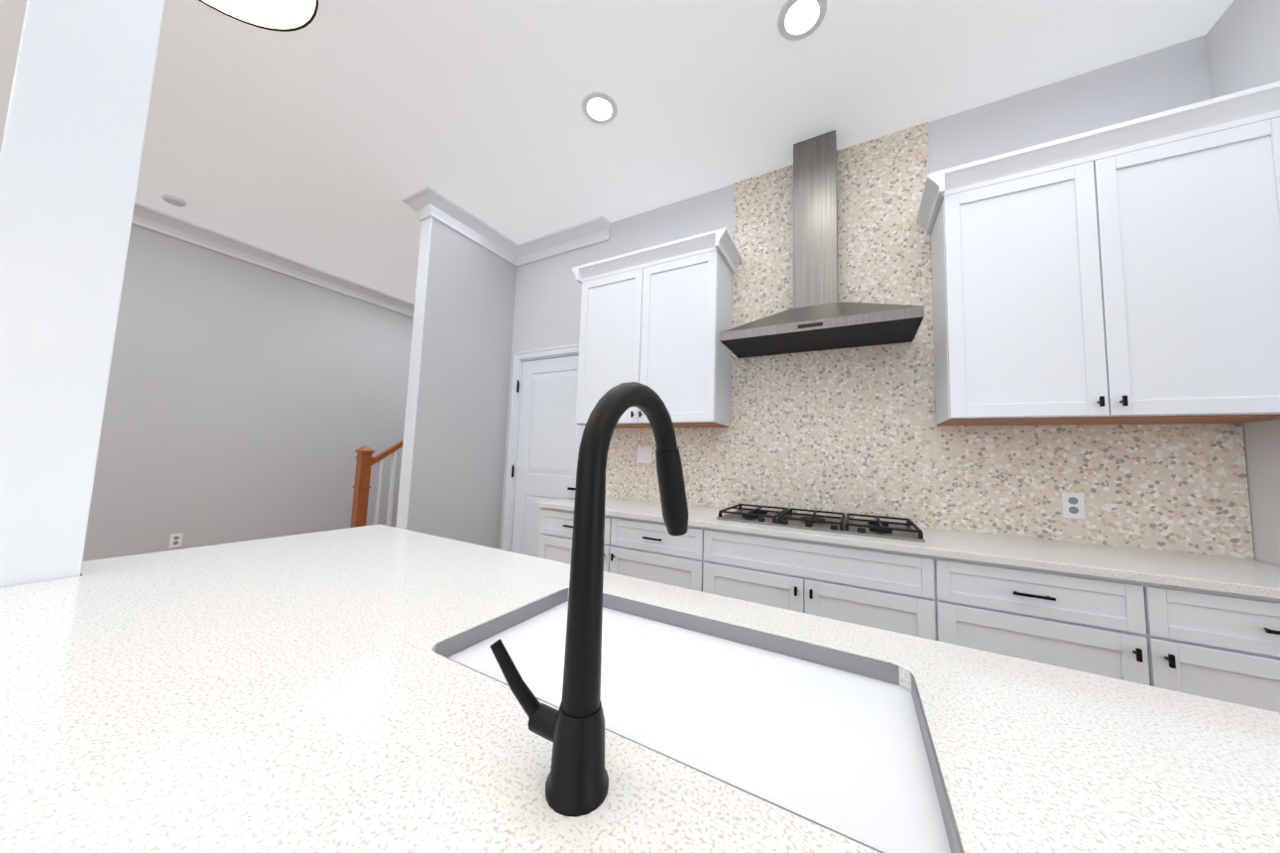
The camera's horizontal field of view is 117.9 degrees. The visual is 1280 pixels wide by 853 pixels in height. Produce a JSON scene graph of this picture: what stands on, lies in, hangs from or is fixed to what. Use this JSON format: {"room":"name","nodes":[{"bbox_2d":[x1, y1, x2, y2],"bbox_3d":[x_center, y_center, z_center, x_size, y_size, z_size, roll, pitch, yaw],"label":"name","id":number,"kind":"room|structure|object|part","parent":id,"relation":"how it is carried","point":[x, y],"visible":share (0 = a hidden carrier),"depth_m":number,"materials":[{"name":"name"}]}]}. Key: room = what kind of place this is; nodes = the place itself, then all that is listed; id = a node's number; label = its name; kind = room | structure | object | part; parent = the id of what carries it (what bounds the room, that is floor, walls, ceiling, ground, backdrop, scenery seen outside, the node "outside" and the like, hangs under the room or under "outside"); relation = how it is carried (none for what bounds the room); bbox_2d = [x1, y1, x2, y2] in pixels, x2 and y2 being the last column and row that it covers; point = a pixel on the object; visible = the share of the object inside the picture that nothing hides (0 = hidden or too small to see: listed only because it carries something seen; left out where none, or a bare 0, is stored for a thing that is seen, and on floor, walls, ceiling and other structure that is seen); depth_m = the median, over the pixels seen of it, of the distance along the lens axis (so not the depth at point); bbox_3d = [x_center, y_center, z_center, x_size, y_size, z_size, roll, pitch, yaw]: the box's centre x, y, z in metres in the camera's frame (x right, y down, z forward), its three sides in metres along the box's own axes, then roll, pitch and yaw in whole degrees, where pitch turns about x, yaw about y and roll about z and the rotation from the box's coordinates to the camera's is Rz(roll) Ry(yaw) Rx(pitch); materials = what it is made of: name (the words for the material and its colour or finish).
{"room":"kitchen","nodes":[
{"label":"kitchen","id":0,"kind":"room"},
{"bbox_2d":[82,223,510,561],"bbox_3d":[-4.463,-0.282,2.933,0.120,3.180,9.740,-1,-5,29],"label":"wall","id":1,"kind":"structure","parent":0,"point":[245,401],"depth_m":3.57,"materials":[{"name":"grey paint"}]},
{"bbox_2d":[168,532,183,547],"bbox_3d":[-4.111,1.009,3.413,0.008,0.116,0.072,-1,-5,29],"label":"outlet","id":2,"kind":"object","parent":1,"relation":"attached to","point":[175,539],"visible":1,"depth_m":3.41,"materials":[{"name":"white plastic"}]},
{"bbox_2d":[131,202,389,309],"bbox_3d":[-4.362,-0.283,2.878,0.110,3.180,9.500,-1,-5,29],"label":"crown molding","id":3,"kind":"structure","parent":1,"relation":"attached to","point":[145,216],"depth_m":3.80,"materials":[{"name":"white wood"}]},
{"bbox_2d":[391,217,435,530],"bbox_3d":[-1.718,-0.188,2.903,0.128,3.180,0.008,-1,-5,29],"label":"wall","id":4,"kind":"structure","parent":0,"point":[417,324],"depth_m":2.93,"materials":[{"name":"grey paint"}]},
{"bbox_2d":[389,193,413,313],"bbox_3d":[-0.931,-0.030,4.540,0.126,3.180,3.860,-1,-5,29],"label":"crown molding","id":5,"kind":"structure","parent":4,"relation":"attached to","point":[397,304],"depth_m":5.00,"materials":[{"name":"white wood"}]},
{"bbox_2d":[0,0,1233,303],"bbox_3d":[-0.384,-1.934,0.831,9.680,0.060,10.100,-1,-5,29],"label":"ceiling","id":6,"kind":"structure","parent":0,"point":[331,135],"depth_m":2.10,"materials":[{"name":"paint"}]},
{"bbox_2d":[161,193,186,207],"bbox_3d":[-3.762,-1.821,3.111,0.130,0.034,0.130,-1,-5,29],"label":"smoke detector","id":7,"kind":"object","parent":6,"relation":"attached to","point":[173,199],"visible":1,"depth_m":3.09,"materials":[{"name":"white plastic"}]},
{"bbox_2d":[198,0,318,31],"bbox_3d":[-0.528,-1.273,0.529,0.236,1.314,0.236,-1,-5,29],"label":"pendant light","id":8,"kind":"object","parent":6,"relation":"hanging from","point":[284,15],"visible":1,"depth_m":0.59,"materials":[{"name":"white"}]},
{"bbox_2d":[581,91,617,124],"bbox_3d":[-0.227,-1.784,2.164,0.202,0.013,0.202,-1,-5,29],"label":"recessed light","id":9,"kind":"object","parent":6,"relation":"in","point":[597,108],"visible":1,"depth_m":2.15,"materials":[{"name":"white"}]},
{"bbox_2d":[777,0,827,40],"bbox_3d":[0.706,-1.790,1.681,0.202,0.013,0.202,-1,-5,29],"label":"recessed light","id":10,"kind":"object","parent":6,"relation":"in","point":[801,20],"visible":1,"depth_m":1.69,"materials":[{"name":"white"}]},
{"bbox_2d":[494,3,1279,565],"bbox_3d":[1.697,-0.137,2.063,6.666,3.180,0.120,-1,-5,29],"label":"wall","id":11,"kind":"structure","parent":0,"point":[1241,54],"depth_m":1.93,"materials":[{"name":"grey paint"}]},
{"bbox_2d":[401,185,522,317],"bbox_3d":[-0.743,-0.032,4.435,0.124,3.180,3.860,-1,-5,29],"label":"crown molding","id":12,"kind":"structure","parent":11,"relation":"attached to","point":[425,202],"depth_m":3.18,"materials":[{"name":"white wood"}]},
{"bbox_2d":[501,344,579,551],"bbox_3d":[-0.759,0.389,3.351,0.995,2.168,0.124,-1,-5,29],"label":"door frame","id":13,"kind":"structure","parent":11,"relation":"attached to","point":[559,351],"depth_m":3.49,"materials":[{"name":"white wood"}]},
{"bbox_2d":[507,354,584,557],"bbox_3d":[-0.787,0.423,3.322,0.848,2.077,0.093,-1,-5,29],"label":"door leaf","id":14,"kind":"structure","parent":11,"relation":"in","point":[550,432],"depth_m":3.39,"materials":[{"name":"white wood"}]},
{"bbox_3d":[-0.811,0.392,3.318,0.809,1.652,0.058,-1,-5,29],"label":"hall door hardware","id":15,"kind":"part","parent":14,"relation":"part of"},
{"bbox_2d":[516,215,610,264],"bbox_3d":[-0.687,-1.633,3.405,0.948,0.150,0.110,-1,-5,29],"label":"crown molding","id":16,"kind":"structure","parent":11,"relation":"attached to","point":[596,230],"depth_m":3.39,"materials":[{"name":"white wood"}]},
{"bbox_2d":[636,446,652,463],"bbox_3d":[0.034,0.211,2.866,0.116,0.116,0.009,-1,-5,29],"label":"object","id":17,"kind":"structure","parent":11,"relation":"attached to","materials":[{"name":"white plastic"}]},
{"bbox_2d":[575,243,733,430],"bbox_3d":[0.086,-0.547,2.728,1.040,1.080,0.347,-1,-5,29],"label":"upper cabinet","id":18,"kind":"object","parent":11,"relation":"attached to","point":[652,323],"depth_m":2.53,"materials":[{"name":"white wood"}]},
{"bbox_2d":[719,128,924,358],"bbox_3d":[1.001,-1.107,2.221,0.955,1.261,0.422,-1,-5,29],"label":"range hood","id":19,"kind":"object","parent":11,"relation":"attached to","point":[823,258],"depth_m":2.27,"materials":[{"name":"metal"}]},
{"bbox_2d":[1060,491,1085,519],"bbox_3d":[1.986,0.361,1.766,0.072,0.116,0.008,-1,-5,29],"label":"electrical outlet","id":20,"kind":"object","parent":11,"relation":"attached to","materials":[{"name":"white plastic"}]},
{"bbox_2d":[928,105,1279,426],"bbox_3d":[1.941,-0.565,1.699,0.993,1.080,0.347,-1,-5,29],"label":"upper cabinet","id":21,"kind":"object","parent":11,"relation":"attached to","point":[1131,283],"depth_m":1.53,"materials":[{"name":"white wood"}]},
{"bbox_3d":[-0.497,1.293,0.572,9.680,0.060,10.100,-1,-5,29],"label":"floor","id":22,"kind":"structure","parent":0,"visible":0},
{"bbox_2d":[0,0,164,586],"bbox_3d":[-1.333,-0.329,0.988,0.393,3.180,0.583,-1,-5,29],"label":"island column","id":23,"kind":"structure","parent":22,"relation":"on","point":[72,144],"depth_m":0.87,"materials":[{"name":"white paint"}]},
{"bbox_2d":[349,439,403,527],"bbox_3d":[-1.492,0.045,4.851,1.370,3.042,3.032,-1,-5,29],"label":"stair railing","id":24,"kind":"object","parent":22,"relation":"on","point":[366,460],"depth_m":3.83,"materials":[{"name":"brown wood"}]},
{"bbox_2d":[535,505,717,593],"bbox_3d":[-0.008,0.989,2.478,1.191,0.884,0.606,-1,-5,29],"label":"base cabinet","id":25,"kind":"object","parent":22,"relation":"on","point":[645,550],"depth_m":2.14,"materials":[{"name":"white wood"}]},
{"bbox_2d":[0,381,1279,852],"bbox_3d":[-0.159,0.598,0.397,2.788,1.321,1.179,-1,-5,29],"label":"kitchen island","id":26,"kind":"object","parent":22,"relation":"on","point":[375,689],"visible":1,"depth_m":0.45,"materials":[{"name":"stone"}]},
{"bbox_2d":[489,381,689,816],"bbox_3d":[-0.035,0.151,0.492,0.135,0.406,0.269,-1,-5,29],"label":"faucet","id":27,"kind":"object","parent":26,"relation":"on","point":[563,760],"depth_m":0.37,"materials":[{"name":"black metal"}]},
{"bbox_2d":[713,529,963,646],"bbox_3d":[0.879,0.980,1.986,1.082,0.884,0.606,-1,-5,29],"label":"base cabinet","id":28,"kind":"object","parent":22,"relation":"on","point":[911,594],"depth_m":1.66,"materials":[{"name":"white wood"}]},
{"bbox_2d":[959,561,1279,712],"bbox_3d":[1.752,0.972,1.502,1.158,0.884,0.606,-1,-5,29],"label":"base cabinet","id":29,"kind":"object","parent":22,"relation":"on","point":[1224,646],"depth_m":1.26,"materials":[{"name":"white wood"}]},
{"bbox_2d":[535,497,1279,600],"bbox_3d":[0.868,0.524,2.023,3.202,0.030,0.631,-1,-5,29],"label":"countertop","id":30,"kind":"structure","parent":29,"relation":"on","point":[1208,572],"depth_m":1.58,"materials":[{"name":"white stone"}]},
{"bbox_2d":[715,502,925,543],"bbox_3d":[0.917,0.489,2.043,0.900,0.045,0.484,-1,-5,29],"label":"cooktop","id":31,"kind":"object","parent":30,"relation":"in","point":[904,531],"depth_m":1.93,"materials":[{"name":"metal"}]}
]}

